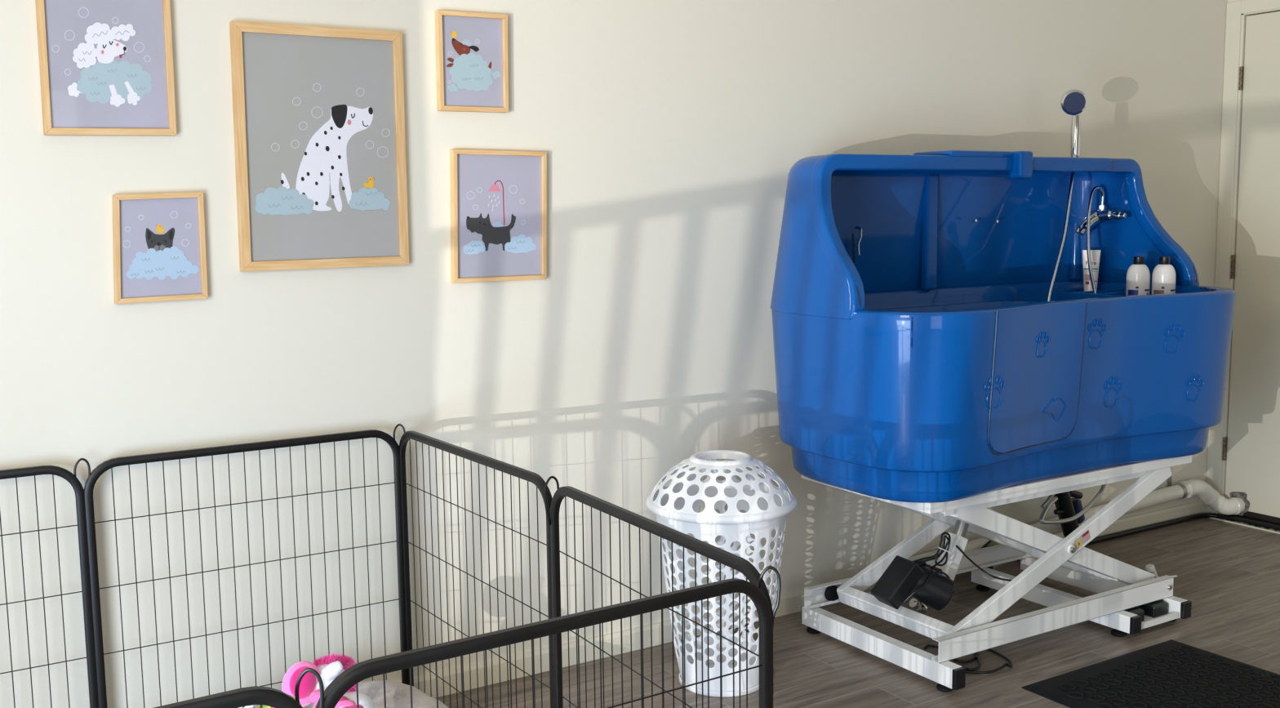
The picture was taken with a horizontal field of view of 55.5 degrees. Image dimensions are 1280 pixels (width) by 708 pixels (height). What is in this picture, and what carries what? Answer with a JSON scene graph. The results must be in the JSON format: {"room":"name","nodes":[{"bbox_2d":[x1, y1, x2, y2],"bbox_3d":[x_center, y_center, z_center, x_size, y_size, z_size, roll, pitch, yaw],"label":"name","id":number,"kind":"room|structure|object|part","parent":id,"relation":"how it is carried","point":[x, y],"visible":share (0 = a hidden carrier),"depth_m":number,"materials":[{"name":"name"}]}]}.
{"room":"pet grooming salon","nodes":[
{"label":"pet grooming salon","id":0,"kind":"room"},
{"bbox_2d":[0,0,1227,707],"bbox_3d":[-0.142,-0.415,3.765,6.510,2.750,0.120,-5,8,-32],"label":"wall","id":1,"kind":"structure","parent":0,"point":[672,133],"depth_m":3.55,"materials":[{"name":"beige paint"}]},
{"bbox_2d":[35,0,177,135],"bbox_3d":[-1.282,-0.720,2.930,0.300,0.388,0.024,-5,8,-32],"label":"picture frame","id":2,"kind":"object","parent":1,"relation":"attached to","point":[106,66],"visible":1,"depth_m":2.93,"materials":[{"name":"brown wood"}]},
{"bbox_3d":[-1.401,-0.701,2.857,0.019,0.370,0.024,-5,8,-32],"label":"moulding","id":3,"kind":"part","parent":2,"relation":"part of","materials":[{"name":"brown wood"}]},
{"bbox_3d":[-1.281,-0.538,2.951,0.296,0.021,0.024,-5,8,-32],"label":"moulding","id":4,"kind":"part","parent":2,"relation":"part of","materials":[{"name":"brown wood"}]},
{"bbox_3d":[-1.163,-0.733,3.003,0.018,0.382,0.024,-5,8,-32],"label":"moulding","id":5,"kind":"part","parent":2,"relation":"part of","materials":[{"name":"brown wood"}]},
{"bbox_2d":[112,191,208,304],"bbox_3d":[-1.198,-0.266,3.033,0.222,0.272,0.024,-5,8,-32],"label":"picture frame","id":6,"kind":"object","parent":1,"relation":"attached to","point":[159,240],"visible":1,"depth_m":3.03,"materials":[{"name":"brown wood"}]},
{"bbox_3d":[-1.282,-0.256,2.982,0.024,0.265,0.024,-5,8,-32],"label":"moulding","id":7,"kind":"part","parent":6,"relation":"part of","materials":[{"name":"brown wood"}]},
{"bbox_3d":[-1.195,-0.392,3.021,0.209,0.019,0.024,-5,8,-32],"label":"moulding","id":8,"kind":"part","parent":6,"relation":"part of","materials":[{"name":"brown wood"}]},
{"bbox_3d":[-1.197,-0.139,3.048,0.219,0.015,0.024,-5,8,-32],"label":"moulding","id":9,"kind":"part","parent":6,"relation":"part of","materials":[{"name":"brown wood"}]},
{"bbox_3d":[-1.111,-0.275,3.087,0.015,0.268,0.024,-5,8,-32],"label":"moulding","id":10,"kind":"part","parent":6,"relation":"part of","materials":[{"name":"brown wood"}]},
{"bbox_2d":[229,21,408,271],"bbox_3d":[-0.841,-0.543,3.227,0.458,0.632,0.024,-5,8,-32],"label":"picture frame","id":11,"kind":"object","parent":1,"relation":"attached to","point":[319,113],"visible":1,"depth_m":3.22,"materials":[{"name":"brown wood"}]},
{"bbox_3d":[-1.022,-0.526,3.115,0.031,0.630,0.024,-5,8,-32],"label":"moulding","id":12,"kind":"part","parent":11,"relation":"part of","materials":[{"name":"brown wood"}]},
{"bbox_3d":[-0.842,-0.844,3.193,0.451,0.027,0.024,-5,8,-32],"label":"moulding","id":13,"kind":"part","parent":11,"relation":"part of","materials":[{"name":"brown wood"}]},
{"bbox_3d":[-0.838,-0.242,3.262,0.454,0.027,0.024,-5,8,-32],"label":"moulding","id":14,"kind":"part","parent":11,"relation":"part of","materials":[{"name":"brown wood"}]},
{"bbox_3d":[-0.658,-0.559,3.339,0.028,0.629,0.024,-5,8,-32],"label":"moulding","id":15,"kind":"part","parent":11,"relation":"part of","materials":[{"name":"brown wood"}]},
{"bbox_2d":[434,9,508,112],"bbox_3d":[-0.471,-0.821,3.428,0.215,0.275,0.024,-5,8,-32],"label":"picture frame","id":16,"kind":"object","parent":1,"relation":"attached to","point":[472,64],"visible":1,"depth_m":3.42,"materials":[{"name":"brown wood"}]},
{"bbox_3d":[-0.556,-0.812,3.376,0.015,0.271,0.024,-5,8,-32],"label":"moulding","id":17,"kind":"part","parent":16,"relation":"part of","materials":[{"name":"brown wood"}]},
{"bbox_3d":[-0.472,-0.950,3.413,0.212,0.016,0.024,-5,8,-32],"label":"moulding","id":18,"kind":"part","parent":16,"relation":"part of","materials":[{"name":"brown wood"}]},
{"bbox_3d":[-0.471,-0.691,3.442,0.210,0.014,0.024,-5,8,-32],"label":"moulding","id":19,"kind":"part","parent":16,"relation":"part of","materials":[{"name":"brown wood"}]},
{"bbox_3d":[-0.387,-0.829,3.480,0.017,0.273,0.024,-5,8,-32],"label":"moulding","id":20,"kind":"part","parent":16,"relation":"part of","materials":[{"name":"brown wood"}]},
{"bbox_2d":[449,149,546,283],"bbox_3d":[-0.406,-0.398,3.516,0.305,0.376,0.024,-5,8,-32],"label":"picture frame","id":21,"kind":"object","parent":1,"relation":"attached to","point":[499,197],"visible":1,"depth_m":3.51,"materials":[{"name":"brown wood"}]},
{"bbox_3d":[-0.526,-0.388,3.442,0.022,0.374,0.024,-5,8,-32],"label":"moulding","id":22,"kind":"part","parent":21,"relation":"part of","materials":[{"name":"brown wood"}]},
{"bbox_3d":[-0.407,-0.218,3.535,0.295,0.014,0.024,-5,8,-32],"label":"moulding","id":23,"kind":"part","parent":21,"relation":"part of","materials":[{"name":"brown wood"}]},
{"bbox_3d":[-0.404,-0.577,3.497,0.294,0.016,0.024,-5,8,-32],"label":"moulding","id":24,"kind":"part","parent":21,"relation":"part of","materials":[{"name":"brown wood"}]},
{"bbox_3d":[-0.286,-0.407,3.590,0.022,0.371,0.024,-5,8,-32],"label":"moulding","id":25,"kind":"part","parent":21,"relation":"part of","materials":[{"name":"brown wood"}]},
{"bbox_2d":[395,499,1207,697],"bbox_3d":[-0.089,0.922,3.867,6.269,0.070,0.014,-5,8,-32],"label":"baseboard","id":26,"kind":"structure","parent":1,"relation":"attached to","point":[789,602],"depth_m":3.85,"materials":[{"name":"beige paint"}]},
{"bbox_2d":[906,475,1244,560],"bbox_3d":[1.774,0.685,4.910,2.061,0.186,0.182,-5,8,-32],"label":"drain pipe","id":27,"kind":"object","parent":1,"relation":"attached to","point":[1210,496],"visible":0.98,"depth_m":5.26,"materials":[{"name":"white plastic"}]},
{"bbox_2d":[434,517,1279,707],"bbox_3d":[1.550,1.294,1.269,6.870,0.100,6.800,-5,8,-32],"label":"floor","id":28,"kind":"structure","parent":0,"point":[1229,573],"depth_m":3.90,"materials":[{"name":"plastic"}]},
{"bbox_2d":[253,680,448,707],"bbox_3d":[-0.727,0.972,2.923,0.618,0.220,0.648,-5,8,-32],"label":"pet bed","id":29,"kind":"object","parent":28,"relation":"on","point":[397,694],"visible":0.44,"depth_m":3.05,"materials":[{"name":"white fabric"}]},
{"bbox_2d":[281,651,375,707],"bbox_3d":[-0.695,0.772,2.722,0.204,0.200,0.126,-7,9,-43],"label":"plush unicorn","id":30,"kind":"object","parent":29,"relation":"on","point":[328,668],"visible":0.57,"depth_m":2.69,"materials":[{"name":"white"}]},
{"bbox_2d":[0,423,781,707],"bbox_3d":[-0.879,0.741,2.310,1.687,0.834,1.752,-5,8,-32],"label":"pet playpen","id":31,"kind":"object","parent":28,"relation":"on","point":[756,588],"visible":0.97,"depth_m":2.72},
{"bbox_3d":[-1.683,0.699,2.784,0.800,0.825,0.015,-5,8,-32],"label":"panel","id":32,"kind":"part","parent":31,"relation":"part of","materials":[{"name":"black metal"}]},
{"bbox_3d":[-0.740,0.851,1.403,0.770,0.825,0.015,-5,8,-33],"label":"panel","id":33,"kind":"part","parent":31,"relation":"part of","materials":[{"name":"black metal"}]},
{"bbox_3d":[-1.002,0.640,3.204,0.808,0.825,0.015,-5,8,-31],"label":"panel","id":34,"kind":"part","parent":31,"relation":"part of","materials":[{"name":"black metal"}]},
{"bbox_2d":[257,693,301,707],"bbox_3d":[-0.594,0.597,2.002,0.080,0.074,0.052,-5,8,-32],"label":"plush","id":35,"kind":"object","parent":31,"relation":"in","point":[259,705],"visible":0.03,"depth_m":1.98,"materials":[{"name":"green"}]},
{"bbox_2d":[238,704,254,707],"bbox_3d":[-0.637,0.581,1.940,0.047,0.053,0.002,-5,8,-32],"label":"tag","id":36,"kind":"object","parent":35,"relation":"attached to","point":[251,705],"visible":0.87,"depth_m":1.95,"materials":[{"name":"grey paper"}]},
{"bbox_3d":[-0.424,0.648,3.071,0.015,0.825,0.838,-5,8,-34],"label":"panel","id":37,"kind":"part","parent":31,"relation":"part of","materials":[{"name":"black metal"}]},
{"bbox_3d":[-0.101,0.792,1.824,0.767,0.825,0.015,-5,8,-33],"label":"panel","id":38,"kind":"part","parent":31,"relation":"part of","materials":[{"name":"black metal"}]},
{"bbox_3d":[0.014,0.725,2.381,0.015,0.825,0.809,-5,8,-30],"label":"panel","id":39,"kind":"part","parent":31,"relation":"part of","materials":[{"name":"black metal"}]},
{"bbox_2d":[646,449,796,697],"bbox_3d":[0.242,0.637,3.611,0.443,0.686,0.443,-5,8,-32],"label":"laundry basket","id":40,"kind":"object","parent":28,"relation":"on","point":[766,505],"visible":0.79,"depth_m":3.50,"materials":[{"name":"white plastic"}]},
{"bbox_3d":[0.239,0.367,3.578,0.424,0.120,0.424,-5,8,-32],"label":"lid","id":41,"kind":"part","parent":40,"relation":"part of","materials":[{"name":"white plastic"}]},
{"bbox_2d":[923,644,1012,673],"bbox_3d":[1.034,0.945,3.807,0.196,0.008,0.269,-3,7,-18],"label":"power cable","id":42,"kind":"object","parent":28,"relation":"on","point":[976,655],"visible":0.83,"depth_m":3.76,"materials":[{"name":"black plastic"}]},
{"bbox_2d":[981,540,999,568],"bbox_3d":[1.348,0.767,4.638,0.173,0.158,0.014,-5,8,-32],"label":"label card","id":43,"kind":"object","parent":28,"relation":"on","point":[989,543],"visible":0.23,"depth_m":4.63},
{"bbox_3d":[1.340,0.723,4.626,0.153,0.067,0.010,-5,8,-32],"label":"edge trim","id":44,"kind":"part","parent":43,"relation":"part of","materials":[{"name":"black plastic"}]},
{"bbox_3d":[1.350,0.762,4.645,0.162,0.130,0.004,-5,8,-32],"label":"plate","id":45,"kind":"part","parent":43,"relation":"part of","materials":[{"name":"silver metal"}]},
{"bbox_2d":[770,88,1235,691],"bbox_3d":[1.237,0.008,4.054,1.691,1.805,0.811,-5,8,-32],"label":"bath","id":46,"kind":"object","parent":28,"relation":"on","point":[942,353],"visible":0.98,"depth_m":3.84,"materials":[{"name":"blue plastic"}]},
{"bbox_3d":[1.100,0.575,4.313,1.031,0.454,0.025,-5,8,-32],"label":"scissor arm","id":47,"kind":"part","parent":46,"relation":"part of","materials":[{"name":"white metal"}]},
{"bbox_2d":[911,316,912,347],"bbox_3d":[0.750,-0.060,3.358,0.004,0.086,0.009,1,7,16],"label":"print","id":48,"kind":"object","parent":46,"relation":"attached to","point":[911,317],"depth_m":3.36},
{"bbox_3d":[1.023,0.772,4.336,1.104,0.067,0.028,-5,8,-32],"label":"guide rail","id":49,"kind":"part","parent":46,"relation":"part of","materials":[{"name":"white metal"}]},
{"bbox_3d":[0.910,0.735,3.853,0.163,0.154,0.108,-1,7,-1],"label":"motor","id":50,"kind":"part","parent":46,"relation":"part of","materials":[{"name":"black plastic"}]},
{"bbox_3d":[1.058,0.559,3.998,0.090,0.121,0.044,-5,8,-32],"label":"actuator rod","id":51,"kind":"part","parent":46,"relation":"part of","materials":[{"name":"silver metal"}]},
{"bbox_3d":[1.129,0.583,4.272,0.968,0.452,0.066,-5,8,-32],"label":"scissor arm","id":52,"kind":"part","parent":46,"relation":"part of","materials":[{"name":"white metal"}]},
{"bbox_2d":[984,375,1004,408],"bbox_3d":[1.007,0.109,3.459,0.089,0.097,0.013,-5,8,-32],"label":"print","id":53,"kind":"object","parent":46,"relation":"attached to","point":[994,385],"depth_m":3.46},
{"bbox_3d":[1.208,0.373,4.077,1.240,0.034,0.580,-5,8,-32],"label":"support plate","id":54,"kind":"part","parent":46,"relation":"part of","materials":[{"name":"white metal"}]},
{"bbox_2d":[771,280,1235,502],"bbox_3d":[1.213,0.078,4.045,1.624,0.557,0.807,-5,8,-32],"label":"tub","id":55,"kind":"object","parent":46,"relation":"in","point":[943,391],"depth_m":3.66,"materials":[{"name":"blue plastic"}]},
{"bbox_3d":[1.171,0.067,3.597,0.452,0.418,0.043,-6,9,-39],"label":"entry door","id":56,"kind":"part","parent":46,"relation":"part of","materials":[{"name":"blue plastic"}]},
{"bbox_2d":[1035,331,1049,357],"bbox_3d":[1.189,-0.027,3.596,0.071,0.081,0.009,-7,9,-40],"label":"print","id":57,"kind":"object","parent":46,"relation":"attached to","point":[1042,338],"depth_m":3.60},
{"bbox_3d":[1.340,0.620,3.935,0.968,0.452,0.066,-5,8,-32],"label":"scissor arm","id":58,"kind":"part","parent":46,"relation":"part of","materials":[{"name":"white metal"}]},
{"bbox_3d":[1.331,0.827,3.845,1.104,0.067,0.028,-5,8,-32],"label":"guide rail","id":59,"kind":"part","parent":46,"relation":"part of","materials":[{"name":"white metal"}]},
{"bbox_3d":[1.230,0.402,4.093,1.080,0.030,0.494,-5,8,-32],"label":"guide rail","id":60,"kind":"part","parent":46,"relation":"part of","materials":[{"name":"white metal"}]},
{"bbox_3d":[1.364,0.621,3.892,1.031,0.454,0.025,-5,8,-32],"label":"scissor arm","id":61,"kind":"part","parent":46,"relation":"part of","materials":[{"name":"white metal"}]},
{"bbox_3d":[1.673,0.574,4.762,0.161,0.091,0.034,-5,8,-32],"label":"pump spout","id":62,"kind":"part","parent":46,"relation":"part of","materials":[{"name":"black plastic"}]},
{"bbox_3d":[1.464,-0.650,4.182,0.445,0.049,0.043,-5,8,-32],"label":"roof rail","id":63,"kind":"part","parent":46,"relation":"part of","materials":[{"name":"blue plastic"}]},
{"bbox_3d":[1.729,0.622,4.829,0.079,0.106,0.056,-5,8,-32],"label":"pump motor","id":64,"kind":"part","parent":46,"relation":"part of","materials":[{"name":"blue plastic"}]},
{"bbox_2d":[1082,249,1101,291],"bbox_3d":[1.660,-0.293,4.483,0.040,0.179,0.051,-5,8,-32],"label":"tube","id":65,"kind":"object","parent":46,"relation":"in","point":[1095,254],"visible":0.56,"depth_m":4.47,"materials":[{"name":"white plastic"}]},
{"bbox_2d":[1088,318,1106,349],"bbox_3d":[1.408,-0.061,3.750,0.087,0.098,0.010,-5,8,-32],"label":"print","id":66,"kind":"object","parent":46,"relation":"attached to","point":[1097,327],"depth_m":3.75},
{"bbox_2d":[1073,204,1127,235],"bbox_3d":[1.697,-0.489,4.452,0.160,0.112,0.164,-5,8,-32],"label":"mixer tap","id":67,"kind":"object","parent":46,"relation":"on","point":[1100,220],"depth_m":4.47,"materials":[{"name":"silver metal"}]},
{"bbox_2d":[1104,376,1123,407],"bbox_3d":[1.490,0.120,3.836,0.089,0.102,0.011,-5,8,-32],"label":"print","id":68,"kind":"object","parent":46,"relation":"attached to","point":[1113,385],"depth_m":3.84},
{"bbox_2d":[1124,605,1144,621],"bbox_3d":[1.600,0.856,4.063,0.074,0.047,0.140,-5,8,-32],"label":"foot pedal","id":69,"kind":"object","parent":46,"relation":"attached to","point":[1137,610],"depth_m":4.01,"materials":[{"name":"black plastic"}]},
{"bbox_2d":[1125,256,1150,295],"bbox_3d":[1.736,-0.258,4.244,0.077,0.163,0.077,-5,8,-32],"label":"shampoo bottle","id":70,"kind":"object","parent":46,"relation":"in","point":[1138,274],"visible":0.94,"depth_m":4.22,"materials":[{"name":"white plastic"}]},
{"bbox_2d":[1137,599,1168,617],"bbox_3d":[1.706,0.846,4.128,0.076,0.047,0.140,-5,8,-32],"label":"foot pedal","id":71,"kind":"object","parent":46,"relation":"attached to","point":[1153,607],"depth_m":4.07,"materials":[{"name":"black plastic"}]},
{"bbox_2d":[1141,611,1179,629],"bbox_3d":[1.647,0.869,4.109,0.223,0.020,0.234,-5,8,-32],"label":"metal frame","id":72,"kind":"object","parent":46,"relation":"on","point":[1148,619],"depth_m":4.04,"materials":[{"name":"white metal"}]},
{"bbox_2d":[1151,256,1176,293],"bbox_3d":[1.818,-0.256,4.224,0.077,0.163,0.077,-5,8,-32],"label":"shampoo bottle","id":73,"kind":"object","parent":46,"relation":"in","point":[1163,276],"visible":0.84,"depth_m":4.20,"materials":[{"name":"white plastic"}]},
{"bbox_2d":[1164,324,1185,353],"bbox_3d":[1.714,-0.048,3.906,0.088,0.098,0.010,-3,7,-21],"label":"print","id":74,"kind":"object","parent":46,"relation":"attached to","point":[1174,334],"depth_m":3.91},
{"bbox_2d":[1186,374,1204,401],"bbox_3d":[1.811,0.112,3.975,0.081,0.089,0.010,-4,7,-24],"label":"print","id":75,"kind":"object","parent":46,"relation":"attached to","point":[1194,383],"depth_m":3.98},
{"bbox_2d":[1018,512,1279,559],"bbox_3d":[2.278,0.803,4.776,1.255,0.026,0.935,-5,8,-32],"label":"baseboard","id":76,"kind":"structure","parent":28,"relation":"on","point":[1171,522],"depth_m":5.28,"materials":[{"name":"black plastic"}]},
{"bbox_2d":[1021,639,1279,707],"bbox_3d":[1.702,0.993,3.297,0.710,0.016,1.075,-5,8,-32],"label":"rubber mat","id":77,"kind":"object","parent":28,"relation":"on","point":[1170,673],"visible":1,"depth_m":3.55,"materials":[{"name":"black rubber"}]},
{"bbox_2d":[1144,564,1177,577],"bbox_3d":[1.958,0.815,4.572,0.143,0.065,0.034,-3,7,-19],"label":"plug","id":78,"kind":"object","parent":28,"relation":"on","point":[1150,568],"visible":0.66,"depth_m":4.55,"materials":[{"name":"white plastic"}]},
{"bbox_2d":[1227,0,1243,2],"bbox_3d":[4.241,-0.355,2.776,0.120,2.750,6.200,-5,8,-32],"label":"wall","id":79,"kind":"structure","parent":0,"point":[1228,1],"depth_m":5.24,"materials":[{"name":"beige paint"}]},
{"bbox_2d":[1206,0,1279,525],"bbox_3d":[2.831,-0.349,4.980,0.062,2.255,0.989,-5,8,-32],"label":"door","id":80,"kind":"structure","parent":79,"relation":"in","point":[1243,449],"depth_m":5.25,"materials":[{"name":"beige paint"}]},
{"bbox_2d":[1208,514,1279,533],"bbox_3d":[2.822,0.766,5.105,0.100,0.020,0.920,-5,8,-32],"label":"trim","id":81,"kind":"structure","parent":79,"relation":"attached to","point":[1271,530],"depth_m":5.29,"materials":[{"name":"beige paint"}]}
]}

